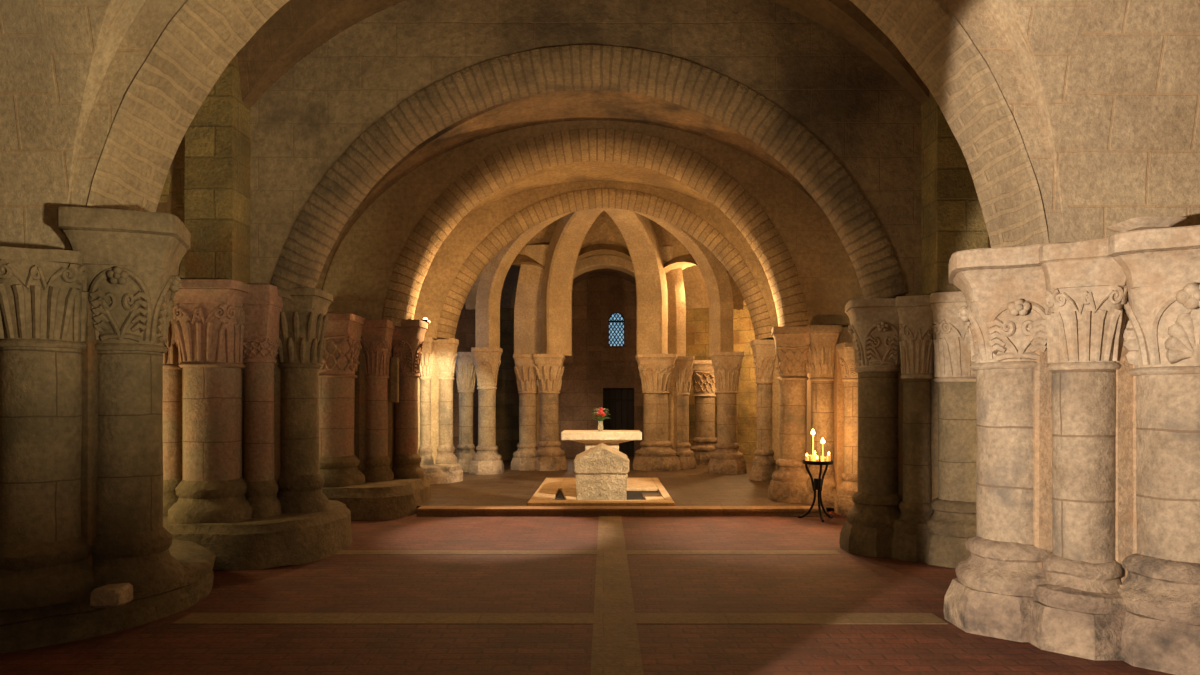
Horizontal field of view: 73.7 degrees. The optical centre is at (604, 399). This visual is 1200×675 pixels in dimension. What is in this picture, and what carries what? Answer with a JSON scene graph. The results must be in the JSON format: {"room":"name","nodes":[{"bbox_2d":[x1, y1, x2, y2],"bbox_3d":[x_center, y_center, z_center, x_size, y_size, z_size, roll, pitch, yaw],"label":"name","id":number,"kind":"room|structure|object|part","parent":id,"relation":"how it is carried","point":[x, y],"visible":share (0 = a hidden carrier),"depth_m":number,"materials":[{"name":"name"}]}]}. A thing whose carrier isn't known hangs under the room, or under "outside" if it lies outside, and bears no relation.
{"room":"church","nodes":[
{"label":"church","id":0,"kind":"room"},
{"bbox_2d":[453,305,477,452],"bbox_3d":[-3.946,-1.200,18.982,0.406,5.600,2.225,0,0,43],"label":"wall","id":1,"kind":"structure","parent":0,"point":[466,328],"depth_m":19.38,"materials":[{"name":"stone"}]},
{"bbox_2d":[465,273,481,308],"bbox_3d":[-1.921,-3.017,15.966,3.734,2.233,1.532,0,0,0],"label":"ceiling","id":2,"kind":"structure","parent":0,"point":[470,302],"depth_m":16.68,"materials":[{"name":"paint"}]},
{"bbox_2d":[496,308,518,459],"bbox_3d":[-2.252,-1.200,20.210,2.115,5.600,0.395,0,0,-25],"label":"wall","id":3,"kind":"structure","parent":0,"point":[507,396],"depth_m":20.01,"materials":[{"name":"stone"}]},
{"bbox_2d":[469,218,559,309],"bbox_3d":[-1.167,-3.023,16.470,3.010,2.245,1.731,0,0,42],"label":"ceiling","id":4,"kind":"structure","parent":0,"point":[544,236],"depth_m":17.13,"materials":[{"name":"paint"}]},
{"bbox_2d":[156,0,928,275],"bbox_3d":[-0.125,-2.650,7.100,8.950,3.500,2.020,0,0,0],"label":"ceiling","id":5,"kind":"structure","parent":0,"point":[299,27],"depth_m":7.88,"materials":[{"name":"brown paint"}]},
{"bbox_2d":[316,90,819,289],"bbox_3d":[-0.125,-2.480,10.250,8.950,3.160,2.720,0,0,0],"label":"ceiling","id":6,"kind":"structure","parent":0,"point":[569,105],"depth_m":11.20,"materials":[{"name":"beige stone"}]},
{"bbox_2d":[0,508,1172,674],"bbox_3d":[0.000,1.700,9.600,16.000,0.200,25.200,0,0,0],"label":"floor","id":7,"kind":"structure","parent":0,"point":[846,582],"depth_m":6.08,"materials":[{"name":"red tile"}]},
{"bbox_2d":[0,205,215,653],"bbox_3d":[-4.469,0.172,6.202,3.090,2.873,2.840,0,0,0],"label":"pier","id":8,"kind":"object","parent":7,"relation":"on","point":[86,550],"visible":1,"depth_m":5.31,"materials":[{"name":"stone"}]},
{"bbox_2d":[159,166,183,278],"bbox_3d":[-4.580,-2.813,7.099,0.450,3.473,2.402,0,0,0],"label":"arch","id":9,"kind":"object","parent":8,"relation":"on","point":[165,190],"visible":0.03,"depth_m":8.05,"materials":[{"name":"stone"}]},
{"bbox_2d":[163,279,351,570],"bbox_3d":[-3.862,0.230,8.515,2.149,2.764,2.152,0,0,0],"label":"pier","id":10,"kind":"object","parent":7,"relation":"on","point":[243,482],"visible":0.94,"depth_m":7.96,"materials":[{"name":"stone"}]},
{"bbox_2d":[179,0,990,298],"bbox_3d":[-0.150,-2.788,8.311,9.300,3.524,1.191,0,0,0],"label":"arch","id":11,"kind":"object","parent":10,"relation":"on","point":[272,185],"visible":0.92,"depth_m":8.11,"materials":[{"name":"stone"}]},
{"bbox_2d":[319,313,430,520],"bbox_3d":[-3.819,0.216,11.725,2.329,2.797,2.340,0,0,0],"label":"pier","id":12,"kind":"object","parent":7,"relation":"on","point":[369,458],"visible":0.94,"depth_m":11.39,"materials":[{"name":"stone"}]},
{"bbox_2d":[322,120,864,326],"bbox_3d":[-0.150,-2.809,12.000,9.300,3.481,0.812,0,0,0],"label":"arch","id":13,"kind":"object","parent":12,"relation":"on","point":[378,271],"visible":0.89,"depth_m":11.61,"materials":[{"name":"stone"}]},
{"bbox_2d":[171,613,947,623],"bbox_3d":[-0.325,1.603,5.855,5.550,0.014,0.290,0,0,0],"label":"floor strip","id":14,"kind":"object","parent":7,"relation":"on","point":[192,618],"depth_m":5.82,"materials":[{"name":"stone"}]},
{"bbox_2d":[333,550,841,554],"bbox_3d":[-0.250,1.603,8.385,5.400,0.014,0.230,0,0,0],"label":"trim","id":15,"kind":"structure","parent":7,"relation":"on","point":[342,552],"depth_m":8.38,"materials":[{"name":"stone"}]},
{"bbox_2d":[590,516,643,674],"bbox_3d":[0.070,1.603,4.020,0.310,0.014,14.040,0,0,0],"label":"floor strip","id":16,"kind":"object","parent":7,"relation":"on","point":[615,640],"depth_m":6.07,"materials":[{"name":"stone"}]},
{"bbox_2d":[416,506,825,515],"bbox_3d":[0.225,1.548,11.170,5.650,0.103,0.300,0,0,0],"label":"step","id":17,"kind":"structure","parent":7,"relation":"on","point":[423,510],"depth_m":11.04,"materials":[{"name":"stone"}]},
{"bbox_2d":[768,325,857,514],"bbox_3d":[3.492,0.260,12.063,1.679,2.688,1.805,0,0,43],"label":"pier","id":18,"kind":"object","parent":7,"relation":"on","point":[818,378],"visible":0.75,"depth_m":11.62,"materials":[{"name":"stone"}]},
{"bbox_2d":[798,459,833,521],"bbox_3d":[2.857,1.205,10.685,0.484,0.794,0.476,0,0,0],"label":"candle stand","id":19,"kind":"object","parent":7,"relation":"on","point":[817,484],"visible":0.98,"depth_m":10.69,"materials":[{"name":"black metal"}]},
{"bbox_3d":[2.727,1.226,10.797,0.249,0.752,0.032,0,0,31],"label":"leg","id":20,"kind":"part","parent":19,"relation":"part of","materials":[{"name":"black metal"}]},
{"bbox_2d":[811,429,814,460],"bbox_3d":[2.794,0.610,10.750,0.061,0.448,0.058,0,0,0],"label":"taper candle","id":21,"kind":"object","parent":19,"relation":"on","point":[812,431],"visible":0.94,"depth_m":10.74,"materials":[{"name":"yellow wax"}]},
{"bbox_2d":[802,459,833,464],"bbox_3d":[2.854,0.833,10.720,0.406,0.050,0.406,0,0,0],"label":"tray","id":22,"kind":"object","parent":19,"relation":"on","point":[819,462],"depth_m":10.55,"materials":[{"name":"black metal"}]},
{"bbox_3d":[2.851,1.225,10.571,0.032,0.750,0.248,0,0,1],"label":"leg","id":23,"kind":"part","parent":19,"relation":"part of","materials":[{"name":"black metal"}]},
{"bbox_2d":[821,438,824,460],"bbox_3d":[2.908,0.667,10.680,0.061,0.334,0.058,0,0,0],"label":"taper candle","id":24,"kind":"object","parent":19,"relation":"on","point":[822,440],"visible":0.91,"depth_m":10.68,"materials":[{"name":"yellow wax"}]},
{"bbox_3d":[2.985,1.226,10.791,0.249,0.751,0.032,0,0,-29],"label":"leg","id":25,"kind":"part","parent":19,"relation":"part of","materials":[{"name":"black metal"}]},
{"bbox_2d":[839,291,976,568],"bbox_3d":[3.532,0.272,8.500,1.765,2.665,1.662,0,0,42],"label":"pier","id":26,"kind":"object","parent":7,"relation":"on","point":[915,500],"visible":0.75,"depth_m":8.03,"materials":[{"name":"stone"}]},
{"bbox_2d":[942,224,1199,674],"bbox_3d":[3.728,0.275,5.713,2.184,2.672,2.163,0,0,42],"label":"pier","id":27,"kind":"object","parent":7,"relation":"on","point":[1085,355],"visible":1,"depth_m":5.11,"materials":[{"name":"stone"}]},
{"bbox_2d":[65,0,1063,250],"bbox_3d":[-0.175,-2.774,5.724,9.150,3.552,0.762,0,0,0],"label":"arch","id":28,"kind":"object","parent":27,"relation":"on","point":[172,54],"visible":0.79,"depth_m":5.54,"materials":[{"name":"stone"}]},
{"bbox_2d":[1107,217,1186,231],"bbox_3d":[3.256,-1.044,4.820,0.320,0.045,0.320,0,0,0],"label":"stone slab","id":29,"kind":"object","parent":27,"relation":"on","point":[1139,223],"visible":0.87,"depth_m":4.71,"materials":[{"name":"beige stone"}]},
{"bbox_2d":[462,161,718,218],"bbox_3d":[-0.125,-2.450,13.500,8.950,3.100,2.220,0,0,0],"label":"ceiling","id":30,"kind":"structure","parent":0,"point":[590,170],"depth_m":14.13,"materials":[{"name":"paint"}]},
{"bbox_2d":[0,0,1199,250],"bbox_3d":[0.000,-2.475,3.480,12.800,3.350,3.760,0,0,0],"label":"wall","id":31,"kind":"structure","parent":0,"point":[1114,85],"depth_m":5.26,"materials":[{"name":"beige stone"}]},
{"bbox_2d":[559,275,643,456],"bbox_3d":[0.100,-1.200,21.125,4.600,5.600,0.450,0,0,0],"label":"wall","id":32,"kind":"structure","parent":0,"point":[596,298],"depth_m":20.90,"materials":[{"name":"stone"}]},
{"bbox_2d":[563,363,637,365],"bbox_3d":[0.100,-0.920,20.894,4.600,0.080,0.012,0,0,0],"label":"trim","id":33,"kind":"structure","parent":32,"relation":"attached to","point":[564,364],"depth_m":20.89,"materials":[{"name":"stone"}]},
{"bbox_2d":[608,313,623,345],"bbox_3d":[0.301,-1.854,21.081,0.442,0.914,0.057,0,0,0],"label":"window","id":34,"kind":"structure","parent":32,"relation":"in","point":[616,320],"depth_m":21.08,"materials":[{"name":"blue glass"}]},
{"bbox_2d":[603,388,633,456],"bbox_3d":[0.359,0.633,21.220,0.863,1.934,0.100,0,0,0],"label":"door","id":35,"kind":"structure","parent":32,"relation":"in","point":[619,402],"depth_m":21.20,"materials":[{"name":"black wood"}]},
{"bbox_2d":[573,254,634,278],"bbox_3d":[0.000,-1.250,19.210,3.900,5.500,0.620,0,0,0],"label":"arch","id":36,"kind":"object","parent":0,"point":[600,261],"visible":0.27,"depth_m":18.90,"materials":[{"name":"beige stone"}]},
{"bbox_2d":[577,211,631,261],"bbox_3d":[-0.014,-3.184,16.709,2.248,2.067,2.489,0,0,0],"label":"ceiling","id":37,"kind":"structure","parent":0,"point":[604,236],"depth_m":17.51,"materials":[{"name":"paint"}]},
{"bbox_2d":[573,269,635,285],"bbox_3d":[0.000,-0.830,20.200,2.720,4.860,1.500,0,0,0],"label":"wall","id":38,"kind":"structure","parent":0,"point":[598,272],"depth_m":20.39,"materials":[{"name":"stone"}]},
{"bbox_2d":[464,265,745,308],"bbox_3d":[-0.918,-3.075,16.382,11.360,2.150,10.388,0,0,-31],"label":"ceiling","id":39,"kind":"structure","parent":0,"point":[695,290],"depth_m":19.79,"materials":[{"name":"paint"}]},
{"bbox_2d":[414,181,777,338],"bbox_3d":[-0.150,-2.834,15.000,9.300,3.433,0.812,0,0,0],"label":"arch","id":40,"kind":"object","parent":39,"relation":"attached to","point":[448,281],"visible":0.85,"depth_m":14.61,"materials":[{"name":"stone"}]},
{"bbox_2d":[417,457,817,507],"bbox_3d":[0.000,1.550,16.660,16.000,0.100,10.680,0,0,0],"label":"floor","id":41,"kind":"structure","parent":0,"point":[686,487],"depth_m":13.71,"materials":[{"name":"stone"}]},
{"bbox_2d":[418,337,462,483],"bbox_3d":[-3.284,0.194,14.846,1.280,2.672,1.284,0,0,0],"label":"pier","id":42,"kind":"object","parent":41,"relation":"on","point":[436,448],"visible":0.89,"depth_m":14.79,"materials":[{"name":"stone"}]},
{"bbox_2d":[455,347,503,473],"bbox_3d":[-2.674,0.221,16.606,1.415,2.568,0.762,0,0,39],"label":"column","id":43,"kind":"structure","parent":41,"relation":"on","point":[483,363],"depth_m":16.28,"materials":[{"name":"stone"}]},
{"bbox_2d":[476,211,574,347],"bbox_3d":[-1.298,-2.600,16.039,2.816,3.164,0.405,0,0,25],"label":"rib","id":44,"kind":"object","parent":43,"relation":"on","point":[492,278],"visible":0.66,"depth_m":16.34,"materials":[{"name":"beige stone"}]},
{"bbox_2d":[511,354,567,470],"bbox_3d":[-1.422,0.261,17.362,1.221,2.488,0.923,0,0,0],"label":"column","id":45,"kind":"structure","parent":41,"relation":"on","point":[539,381],"depth_m":17.10,"materials":[{"name":"stone"}]},
{"bbox_2d":[514,245,548,353],"bbox_3d":[-1.457,-2.140,17.549,1.087,2.344,1.010,0,0,0],"label":"wall strip","id":46,"kind":"object","parent":45,"relation":"on","point":[527,311],"visible":0.66,"depth_m":17.49,"materials":[{"name":"beige stone"}]},
{"bbox_2d":[541,208,603,356],"bbox_3d":[-0.576,-2.570,16.505,0.604,3.223,2.391,0,0,-28],"label":"rib","id":47,"kind":"object","parent":45,"relation":"on","point":[571,229],"visible":0.8,"depth_m":17.13,"materials":[{"name":"beige stone"}]},
{"bbox_2d":[527,478,674,505],"bbox_3d":[-0.057,1.488,13.165,2.096,0.065,3.670,0,0,0],"label":"platform","id":48,"kind":"object","parent":41,"relation":"on","point":[553,491],"visible":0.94,"depth_m":12.32,"materials":[{"name":"stone"}]},
{"bbox_2d":[573,443,629,499],"bbox_3d":[-0.052,1.097,12.535,0.848,0.812,1.178,0,0,0],"label":"tomb","id":49,"kind":"object","parent":48,"relation":"on","point":[601,471],"visible":1,"depth_m":11.97,"materials":[{"name":"beige stone"}]},
{"bbox_3d":[-0.052,0.896,12.535,0.848,0.408,1.178,0,0,0],"label":"gabled lid","id":50,"kind":"part","parent":49,"relation":"part of","materials":[{"name":"stone"}]},
{"bbox_2d":[561,430,641,450],"bbox_3d":[-0.059,1.020,13.925,1.367,0.960,0.850,0,0,0],"label":"altar","id":51,"kind":"object","parent":48,"relation":"on","point":[591,438],"visible":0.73,"depth_m":13.50,"materials":[{"name":"stone"}]},
{"bbox_2d":[591,407,610,430],"bbox_3d":[-0.089,0.332,13.852,0.320,0.416,0.346,0,0,34],"label":"flower vase","id":52,"kind":"object","parent":51,"relation":"on","point":[600,412],"visible":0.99,"depth_m":13.81,"materials":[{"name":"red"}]},
{"bbox_2d":[632,354,695,470],"bbox_3d":[1.299,0.260,17.408,1.409,2.486,1.047,0,0,0],"label":"column","id":53,"kind":"structure","parent":41,"relation":"on","point":[665,378],"depth_m":17.19,"materials":[{"name":"stone"}]},
{"bbox_2d":[603,208,667,353],"bbox_3d":[0.542,-2.570,16.531,0.605,3.225,2.441,0,0,28],"label":"rib","id":54,"kind":"object","parent":53,"relation":"on","point":[637,231],"visible":0.79,"depth_m":17.18,"materials":[{"name":"beige stone"}]},
{"bbox_2d":[660,246,685,355],"bbox_3d":[1.474,-2.141,17.747,0.648,2.346,1.011,0,0,0],"label":"wall strip","id":55,"kind":"object","parent":53,"relation":"on","point":[674,278],"visible":0.63,"depth_m":17.69,"materials":[{"name":"beige stone"}]},
{"bbox_2d":[690,360,716,464],"bbox_3d":[2.362,0.291,18.902,0.870,2.426,0.868,0,0,0],"label":"column","id":56,"kind":"structure","parent":41,"relation":"on","point":[703,377],"depth_m":18.67,"materials":[{"name":"stone"}]},
{"bbox_2d":[708,351,745,473],"bbox_3d":[2.515,0.261,16.500,0.752,2.486,0.756,0,0,0],"label":"column","id":57,"kind":"structure","parent":41,"relation":"on","point":[727,459],"depth_m":16.30,"materials":[{"name":"stone"}]},
{"bbox_2d":[633,211,733,353],"bbox_3d":[1.272,-2.570,16.065,2.863,3.221,0.407,0,0,-25],"label":"rib","id":58,"kind":"object","parent":57,"relation":"on","point":[716,278],"visible":0.59,"depth_m":16.39,"materials":[{"name":"beige stone"}]},
{"bbox_2d":[750,339,779,480],"bbox_3d":[3.275,0.190,15.187,1.083,2.627,0.817,0,0,0],"label":"pier","id":59,"kind":"object","parent":41,"relation":"on","point":[767,452],"visible":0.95,"depth_m":14.90,"materials":[{"name":"stone"}]},
{"bbox_2d":[648,218,739,309],"bbox_3d":[1.133,-3.024,16.498,3.053,2.247,1.747,0,0,-42],"label":"ceiling","id":60,"kind":"structure","parent":0,"point":[681,257],"depth_m":17.22,"materials":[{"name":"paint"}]},
{"bbox_2d":[686,305,756,461],"bbox_3d":[4.028,-1.200,17.830,1.686,5.600,7.552,0,0,-32],"label":"wall","id":61,"kind":"structure","parent":0,"point":[697,319],"depth_m":19.45,"materials":[{"name":"stone"}]},
{"bbox_2d":[726,269,743,308],"bbox_3d":[1.900,-3.019,15.993,3.774,2.238,1.585,0,0,0],"label":"ceiling","id":62,"kind":"structure","parent":0,"point":[738,300],"depth_m":16.72,"materials":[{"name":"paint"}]}
]}

